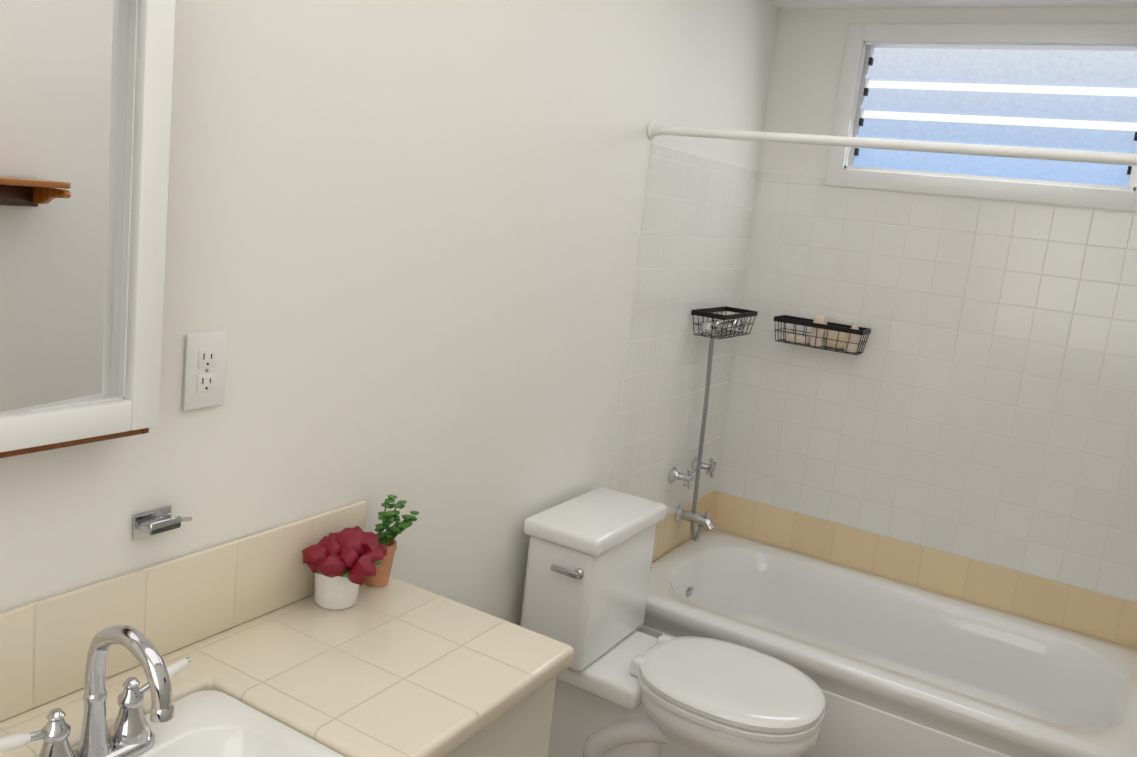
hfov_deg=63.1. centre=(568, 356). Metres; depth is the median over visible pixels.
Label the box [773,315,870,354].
basket
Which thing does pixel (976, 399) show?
wall tile
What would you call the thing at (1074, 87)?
window
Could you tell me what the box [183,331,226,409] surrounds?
electrical outlet plate
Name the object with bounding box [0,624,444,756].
sink
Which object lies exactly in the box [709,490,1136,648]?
tile band
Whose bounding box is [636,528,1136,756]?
bathtub
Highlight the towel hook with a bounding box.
[132,506,191,539]
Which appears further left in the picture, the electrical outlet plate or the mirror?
the mirror
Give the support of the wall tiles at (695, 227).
attached to the wall at (402, 242)
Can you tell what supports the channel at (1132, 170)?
attached to the window
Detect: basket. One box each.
[691,306,757,339]
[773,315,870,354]
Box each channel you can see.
[848,45,873,165]
[1127,132,1136,186]
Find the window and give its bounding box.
[825,24,1136,211]
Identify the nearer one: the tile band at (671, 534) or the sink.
the sink
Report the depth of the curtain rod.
2.27 m
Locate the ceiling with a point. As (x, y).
(824, 4)
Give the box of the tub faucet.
[669,306,757,540]
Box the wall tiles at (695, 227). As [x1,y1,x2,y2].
[609,144,757,515]
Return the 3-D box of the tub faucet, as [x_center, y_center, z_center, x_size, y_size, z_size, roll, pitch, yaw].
[0.503,0.253,3.251,0.145,0.836,0.331,12,11,29]
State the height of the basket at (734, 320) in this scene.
0.084 m
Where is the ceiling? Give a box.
[768,0,1136,8]
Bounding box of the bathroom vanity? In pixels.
[0,500,573,756]
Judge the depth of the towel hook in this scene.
1.40 m
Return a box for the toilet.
[520,487,825,756]
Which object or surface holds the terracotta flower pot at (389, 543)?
on the bathroom vanity
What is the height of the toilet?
0.746 m
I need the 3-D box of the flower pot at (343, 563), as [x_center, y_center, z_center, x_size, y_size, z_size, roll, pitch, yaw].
[-0.403,0.389,1.695,0.141,0.142,0.164,12,11,29]
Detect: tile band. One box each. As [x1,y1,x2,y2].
[652,490,712,562]
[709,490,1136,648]
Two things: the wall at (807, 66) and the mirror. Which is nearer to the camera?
the mirror
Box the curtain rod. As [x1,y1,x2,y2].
[647,120,1136,165]
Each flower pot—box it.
[302,526,387,609]
[365,495,418,586]
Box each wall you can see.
[0,0,779,625]
[757,6,1136,176]
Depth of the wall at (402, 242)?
1.81 m
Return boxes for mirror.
[0,0,175,457]
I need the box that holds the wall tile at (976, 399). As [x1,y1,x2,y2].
[713,172,1136,602]
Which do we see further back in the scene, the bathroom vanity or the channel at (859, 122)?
the channel at (859, 122)
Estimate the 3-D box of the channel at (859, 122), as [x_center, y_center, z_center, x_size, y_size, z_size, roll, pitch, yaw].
[1.026,-0.869,3.236,0.026,0.418,0.050,12,11,29]

